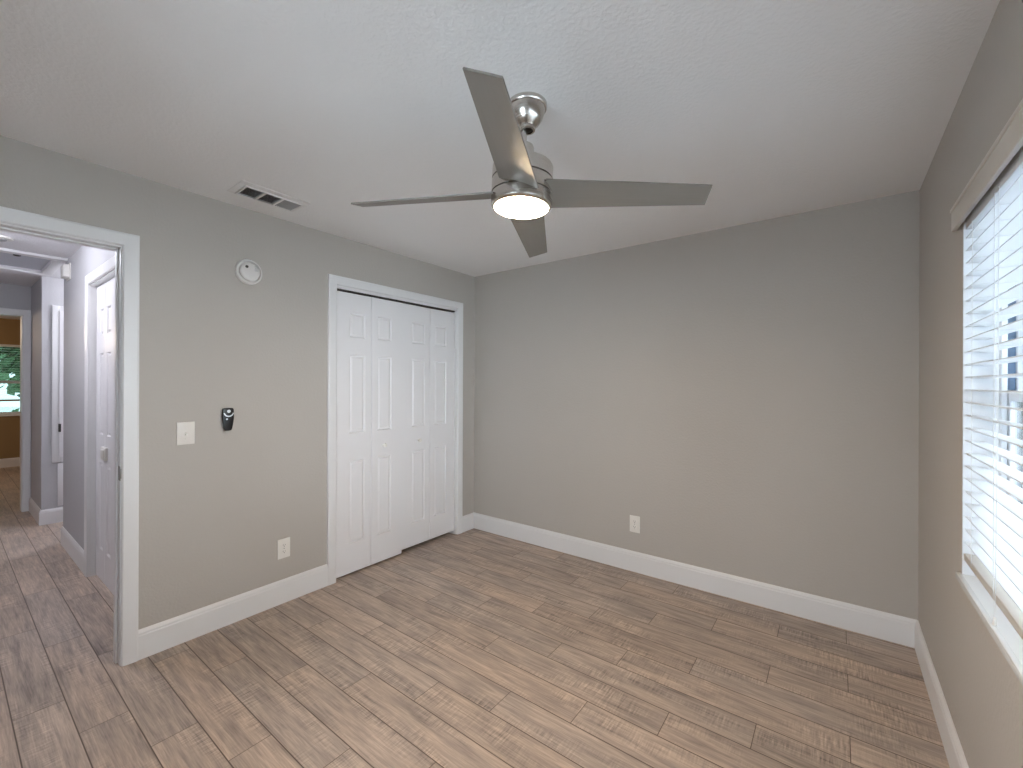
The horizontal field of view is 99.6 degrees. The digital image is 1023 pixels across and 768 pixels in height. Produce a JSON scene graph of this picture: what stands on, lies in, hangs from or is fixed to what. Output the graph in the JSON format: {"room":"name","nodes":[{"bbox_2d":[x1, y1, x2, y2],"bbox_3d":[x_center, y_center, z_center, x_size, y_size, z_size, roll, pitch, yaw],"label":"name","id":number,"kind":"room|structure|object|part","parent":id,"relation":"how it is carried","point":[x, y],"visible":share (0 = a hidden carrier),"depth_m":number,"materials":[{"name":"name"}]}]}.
{"room":"empty bedroom","nodes":[
{"label":"empty bedroom","id":0,"kind":"room"},
{"bbox_2d":[0,318,19,458],"bbox_3d":[-8.554,0.148,6.873,0.150,2.440,3.600,0,0,37],"label":"wall","id":1,"kind":"structure","parent":0,"point":[9,328],"depth_m":7.13,"materials":[{"name":"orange paint"}]},
{"bbox_2d":[0,347,19,416],"bbox_3d":[-8.529,-0.062,6.855,0.150,1.180,1.140,0,0,37],"label":"window","id":2,"kind":"structure","parent":1,"relation":"in","point":[9,388],"depth_m":7.18,"materials":[{"name":"white glass"}]},
{"bbox_2d":[0,344,19,400],"bbox_3d":[-8.516,-0.184,6.845,0.046,0.935,1.080,0,0,37],"label":"window blind","id":3,"kind":"object","parent":2,"relation":"attached to","point":[1,345],"visible":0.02,"depth_m":7.12,"materials":[{"name":"white plastic"}]},
{"bbox_3d":[-8.518,0.269,6.845,0.046,0.030,1.070,0,0,37],"label":"rail","id":4,"kind":"part","parent":3,"relation":"part of","materials":[{"name":"white plastic"}]},
{"bbox_3d":[-8.511,0.513,6.840,0.100,0.030,1.140,0,0,37],"label":"sill","id":5,"kind":"part","parent":2,"relation":"part of","materials":[{"name":"white"}]},
{"bbox_3d":[-8.565,-0.077,6.882,0.060,1.150,1.100,0,0,37],"label":"frame","id":6,"kind":"part","parent":2,"relation":"part of","materials":[{"name":"white plastic"}]},
{"bbox_3d":[-8.567,-0.337,6.883,0.004,0.570,1.040,0,0,37],"label":"pane","id":7,"kind":"part","parent":2,"relation":"part of","materials":[{"name":"clear glass"}]},
{"bbox_3d":[-8.569,0.226,6.883,0.004,0.485,1.040,0,0,37],"label":"pane","id":8,"kind":"part","parent":2,"relation":"part of","materials":[{"name":"clear glass"}]},
{"bbox_2d":[0,457,19,467],"bbox_3d":[-8.492,1.295,6.823,0.015,0.148,3.400,0,0,37],"label":"baseboard","id":9,"kind":"structure","parent":1,"relation":"attached to","point":[7,462],"depth_m":7.12,"materials":[{"name":"white paint"}]},
{"bbox_2d":[0,283,30,309],"bbox_3d":[-5.598,0.159,4.340,0.120,2.440,1.030,0,0,37],"label":"wall","id":10,"kind":"structure","parent":0,"point":[11,296],"depth_m":4.62,"materials":[{"name":"paint"}]},
{"bbox_2d":[0,308,30,511],"bbox_3d":[-5.585,0.289,4.376,0.178,2.181,0.955,0,0,37],"label":"door frame","id":11,"kind":"structure","parent":10,"relation":"attached to","point":[25,315],"depth_m":4.68,"materials":[{"name":"white paint"}]},
{"bbox_2d":[31,276,63,509],"bbox_3d":[-4.430,0.163,5.126,0.800,2.440,1.630,0,0,37],"label":"wall","id":12,"kind":"structure","parent":0,"point":[46,292],"depth_m":4.30,"materials":[{"name":"paint"}]},
{"bbox_2d":[29,497,62,525],"bbox_3d":[-4.463,1.309,5.076,0.815,0.148,1.545,0,0,37],"label":"baseboard","id":13,"kind":"structure","parent":12,"relation":"attached to","point":[53,515],"depth_m":4.30,"materials":[{"name":"white paint"}]},
{"bbox_2d":[52,305,63,462],"bbox_3d":[-4.388,0.001,4.487,0.036,1.565,0.522,0,0,37],"label":"door","id":14,"kind":"structure","parent":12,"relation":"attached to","point":[57,311],"depth_m":4.31,"materials":[{"name":"white paint"}]},
{"bbox_3d":[-4.388,0.001,4.487,0.018,1.461,0.418,0,0,37],"label":"door","id":15,"kind":"part","parent":14,"relation":"part of","materials":[{"name":"white paint"}]},
{"bbox_2d":[57,463,62,505],"bbox_3d":[-4.408,1.006,4.485,0.012,0.425,0.416,0,0,37],"label":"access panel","id":16,"kind":"object","parent":12,"relation":"attached to","point":[60,465],"visible":0.13,"depth_m":4.33,"materials":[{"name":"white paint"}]},
{"bbox_2d":[63,246,114,549],"bbox_3d":[-2.889,0.169,3.075,2.430,2.440,0.115,0,0,37],"label":"wall","id":17,"kind":"structure","parent":0,"point":[85,259],"depth_m":3.43,"materials":[{"name":"paint"}]},
{"bbox_2d":[61,263,70,280],"bbox_3d":[-3.704,-0.932,3.592,0.164,0.132,0.042,0,0,37],"label":"door chime","id":18,"kind":"object","parent":17,"relation":"attached to","point":[65,268],"visible":1,"depth_m":3.56,"materials":[{"name":"white plastic"}]},
{"bbox_3d":[-3.694,-0.932,3.605,0.164,0.132,0.008,0,0,37],"label":"plate","id":19,"kind":"part","parent":18,"relation":"part of","materials":[{"name":"white plastic"}]},
{"bbox_2d":[61,526,83,573],"bbox_3d":[-2.932,1.315,3.023,2.430,0.148,0.015,0,0,37],"label":"baseboard","id":20,"kind":"structure","parent":17,"relation":"attached to","point":[75,551],"depth_m":3.42,"materials":[{"name":"white paint"}]},
{"bbox_2d":[84,255,114,576],"bbox_3d":[-2.575,0.304,2.826,1.231,2.171,0.133,0,0,37],"label":"door frame","id":21,"kind":"structure","parent":17,"relation":"attached to","point":[105,272],"depth_m":3.12,"materials":[{"name":"white paint"}]},
{"bbox_2d":[96,277,114,594],"bbox_3d":[-2.794,0.340,2.982,0.535,2.074,0.058,0,0,37],"label":"door","id":22,"kind":"structure","parent":17,"relation":"in","point":[106,291],"depth_m":2.96,"materials":[{"name":"white paint"}]},
{"bbox_2d":[0,135,474,629],"bbox_3d":[-1.511,0.173,2.785,0.120,2.440,3.660,0,0,37],"label":"wall","id":23,"kind":"structure","parent":0,"point":[215,510],"depth_m":2.48,"materials":[{"name":"beige paint"}]},
{"bbox_2d":[0,206,139,666],"bbox_3d":[-2.208,0.322,1.861,0.156,2.138,0.906,0,0,37],"label":"door frame","id":24,"kind":"structure","parent":23,"relation":"attached to","point":[126,247],"depth_m":2.15,"materials":[{"name":"white paint"}]},
{"bbox_3d":[-1.940,0.442,2.142,0.038,0.070,0.005,0,0,37],"label":"strike plate","id":25,"kind":"part","parent":24,"relation":"part of","materials":[{"name":"silver metal"}]},
{"bbox_2d":[177,422,194,444],"bbox_3d":[-1.764,0.267,2.342,0.018,0.122,0.081,0,0,37],"label":"light switch","id":26,"kind":"object","parent":23,"relation":"attached to","point":[185,430],"visible":1,"depth_m":2.34,"materials":[{"name":"white plastic"}]},
{"bbox_2d":[222,408,233,430],"bbox_3d":[-1.637,0.203,2.495,0.027,0.132,0.060,0,0,37],"label":"remote","id":27,"kind":"object","parent":23,"relation":"attached to","point":[227,413],"visible":1,"depth_m":2.48,"materials":[{"name":"black plastic"}]},
{"bbox_2d":[235,259,261,284],"bbox_3d":[-1.562,-0.670,2.581,0.038,0.149,0.149,0,0,37],"label":"smoke detector","id":28,"kind":"object","parent":23,"relation":"attached to","point":[249,272],"visible":1,"depth_m":2.57,"materials":[{"name":"white plastic"}]},
{"bbox_2d":[278,537,289,559],"bbox_3d":[-1.453,1.049,2.761,0.008,0.124,0.077,0,0,37],"label":"wall outlet","id":29,"kind":"object","parent":23,"relation":"attached to","point":[283,544],"visible":1,"depth_m":2.76,"materials":[{"name":"white plastic"}]},
{"bbox_2d":[138,512,473,659],"bbox_3d":[-1.461,1.320,2.745,0.015,0.148,3.660,0,0,37],"label":"baseboard","id":30,"kind":"structure","parent":23,"relation":"attached to","point":[161,636],"depth_m":2.50,"materials":[{"name":"white paint"}]},
{"bbox_2d":[336,291,401,577],"bbox_3d":[-1.070,0.359,3.296,0.066,2.040,0.582,0,0,37],"label":"door","id":31,"kind":"structure","parent":23,"relation":"in","point":[369,329],"depth_m":3.26,"materials":[{"name":"white paint"}]},
{"bbox_2d":[327,274,462,585],"bbox_3d":[-0.913,0.317,3.565,0.138,2.156,1.344,0,0,37],"label":"door frame","id":32,"kind":"structure","parent":23,"relation":"attached to","point":[334,281],"depth_m":3.11,"materials":[{"name":"white paint"}]},
{"bbox_2d":[337,288,454,311],"bbox_3d":[-0.902,-0.682,3.556,0.026,0.022,1.206,0,0,37],"label":"door track","id":33,"kind":"object","parent":23,"relation":"attached to","point":[338,289],"visible":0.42,"depth_m":3.47,"materials":[{"name":"grey metal"}]},
{"bbox_2d":[402,303,454,549],"bbox_3d":[-0.717,0.350,3.782,0.066,2.020,0.611,0,0,37],"label":"door","id":34,"kind":"structure","parent":23,"relation":"in","point":[428,335],"depth_m":3.75,"materials":[{"name":"white paint"}]},
{"bbox_2d":[0,466,949,767],"bbox_3d":[-3.699,1.416,3.966,11.771,0.060,4.800,0,0,37],"label":"floor","id":35,"kind":"structure","parent":0,"point":[473,648],"depth_m":2.06,"materials":[{"name":"brown wood"}]},
{"bbox_2d":[0,0,999,319],"bbox_3d":[-3.619,-1.104,3.911,11.591,0.100,4.800,0,0,37],"label":"ceiling","id":36,"kind":"structure","parent":0,"point":[784,107],"depth_m":1.60,"materials":[{"name":"paint"}]},
{"bbox_2d":[0,235,13,241],"bbox_3d":[-3.680,-1.041,3.100,0.152,0.025,0.152,0,0,37],"label":"smoke detector","id":37,"kind":"object","parent":36,"relation":"attached to","point":[2,238],"visible":1,"depth_m":3.10,"materials":[{"name":"white plastic"}]},
{"bbox_2d":[0,248,67,276],"bbox_3d":[-4.372,-1.061,3.526,0.900,0.050,0.948,0,0,37],"label":"attic hatch","id":38,"kind":"object","parent":36,"relation":"attached to","point":[10,257],"visible":1,"depth_m":3.77,"materials":[{"name":"white paint"}]},
{"bbox_3d":[-4.369,-1.077,3.531,0.730,0.018,0.790,0,0,37],"label":"panel","id":39,"kind":"part","parent":38,"relation":"part of","materials":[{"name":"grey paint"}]},
{"bbox_2d":[227,180,309,211],"bbox_3d":[-1.352,-1.040,2.419,0.204,0.012,0.357,0,0,37],"label":"ceiling vent","id":40,"kind":"object","parent":36,"relation":"in","point":[246,189],"visible":1,"depth_m":2.40,"materials":[{"name":"white metal"}]},
{"bbox_2d":[351,67,712,257],"bbox_3d":[0.039,-0.841,1.609,0.995,0.399,0.995,0,0,-36],"label":"ceiling fan","id":41,"kind":"object","parent":36,"relation":"hanging from","point":[524,188],"visible":1,"depth_m":1.53,"materials":[{"name":"silver metal"}]},
{"bbox_3d":[-0.333,-0.710,1.670,0.563,0.045,0.143,0,0,10],"label":"blade","id":42,"kind":"part","parent":41,"relation":"part of","materials":[{"name":"silver metal"}]},
{"bbox_3d":[-0.019,-0.703,1.238,0.143,0.062,0.562,2,0,9],"label":"blade","id":43,"kind":"part","parent":41,"relation":"part of","materials":[{"name":"grey wood"}]},
{"bbox_2d":[495,196,547,218],"bbox_3d":[0.036,-0.650,1.609,0.199,0.016,0.199,2,0,37],"label":"diffuser","id":44,"kind":"object","parent":41,"relation":"attached to","point":[517,207],"depth_m":1.57,"materials":[{"name":"white glass"}]},
{"bbox_3d":[0.096,-0.694,1.981,0.143,0.062,0.562,2,0,9],"label":"blade","id":45,"kind":"part","parent":41,"relation":"part of","materials":[{"name":"grey wood"}]},
{"bbox_3d":[0.409,-0.684,1.552,0.562,0.062,0.143,2,0,9],"label":"blade","id":46,"kind":"part","parent":41,"relation":"part of","materials":[{"name":"grey wood"}]},
{"bbox_2d":[474,190,919,619],"bbox_3d":[0.972,0.182,3.281,3.491,2.440,0.120,0,0,37],"label":"wall","id":47,"kind":"structure","parent":0,"point":[748,393],"depth_m":2.87,"materials":[{"name":"beige paint"}]},
{"bbox_2d":[630,515,639,532],"bbox_3d":[0.922,1.049,3.237,0.077,0.124,0.008,0,0,37],"label":"wall outlet","id":48,"kind":"object","parent":47,"relation":"attached to","point":[634,520],"visible":1,"depth_m":3.23,"materials":[{"name":"white plastic"}]},
{"bbox_2d":[474,512,916,647],"bbox_3d":[0.895,1.328,3.252,3.171,0.148,0.015,0,0,37],"label":"baseboard","id":49,"kind":"structure","parent":47,"relation":"attached to","point":[886,626],"depth_m":2.85,"materials":[{"name":"white paint"}]},
{"bbox_2d":[918,0,1022,767],"bbox_3d":[1.149,0.183,0.782,0.200,2.440,3.660,0,0,37],"label":"wall","id":50,"kind":"structure","parent":0,"point":[983,695],"depth_m":1.59,"materials":[{"name":"beige paint"}]},
{"bbox_2d":[915,620,968,767],"bbox_3d":[1.060,1.329,0.847,0.015,0.148,3.660,0,0,37],"label":"baseboard","id":51,"kind":"structure","parent":50,"relation":"attached to","point":[956,758],"depth_m":1.76,"materials":[{"name":"white paint"}]},
{"bbox_2d":[955,219,1022,685],"bbox_3d":[0.971,0.054,0.568,0.199,1.267,2.242,0,0,37],"label":"window","id":52,"kind":"structure","parent":50,"relation":"in","point":[1005,636],"depth_m":1.46,"materials":[{"name":"white plastic"}]},
{"bbox_2d":[950,98,1022,639],"bbox_3d":[0.928,0.013,0.625,0.085,1.286,2.286,0,0,37],"label":"window blind","id":53,"kind":"object","parent":52,"relation":"attached to","point":[991,202],"visible":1,"depth_m":1.22,"materials":[{"name":"white plastic"}]},
{"bbox_3d":[1.528,0.031,1.399,0.057,1.137,0.002,0,0,37],"label":"ladder cord","id":54,"kind":"part","parent":53,"relation":"part of","materials":[{"name":"white fabric"}]},
{"bbox_3d":[0.931,0.596,0.608,0.054,0.024,2.192,0,0,37],"label":"rail","id":55,"kind":"part","parent":53,"relation":"part of","materials":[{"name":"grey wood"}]},
{"bbox_3d":[1.322,0.049,1.178,0.007,1.175,0.002,0,0,37],"label":"lift cord","id":56,"kind":"part","parent":53,"relation":"part of","materials":[{"name":"white fabric"}]},
{"bbox_3d":[1.378,0.030,1.199,0.057,1.137,0.002,0,0,37],"label":"ladder cord","id":57,"kind":"part","parent":53,"relation":"part of","materials":[{"name":"white fabric"}]},
{"bbox_3d":[0.928,0.672,0.598,0.099,0.030,2.242,0,0,37],"label":"sill","id":58,"kind":"part","parent":52,"relation":"part of","materials":[{"name":"white"}]},
{"bbox_3d":[1.016,0.039,0.545,0.100,1.237,2.200,0,0,37],"label":"frame","id":59,"kind":"part","parent":52,"relation":"part of","materials":[{"name":"white plastic"}]},
{"bbox_3d":[0.995,0.333,0.560,0.018,0.626,2.176,0,0,37],"label":"sash","id":60,"kind":"part","parent":52,"relation":"part of","materials":[{"name":"white plastic"}]},
{"bbox_3d":[0.995,0.334,0.560,0.004,0.568,2.120,0,0,37],"label":"pane","id":61,"kind":"part","parent":52,"relation":"part of","materials":[{"name":"clear glass"}]}
]}

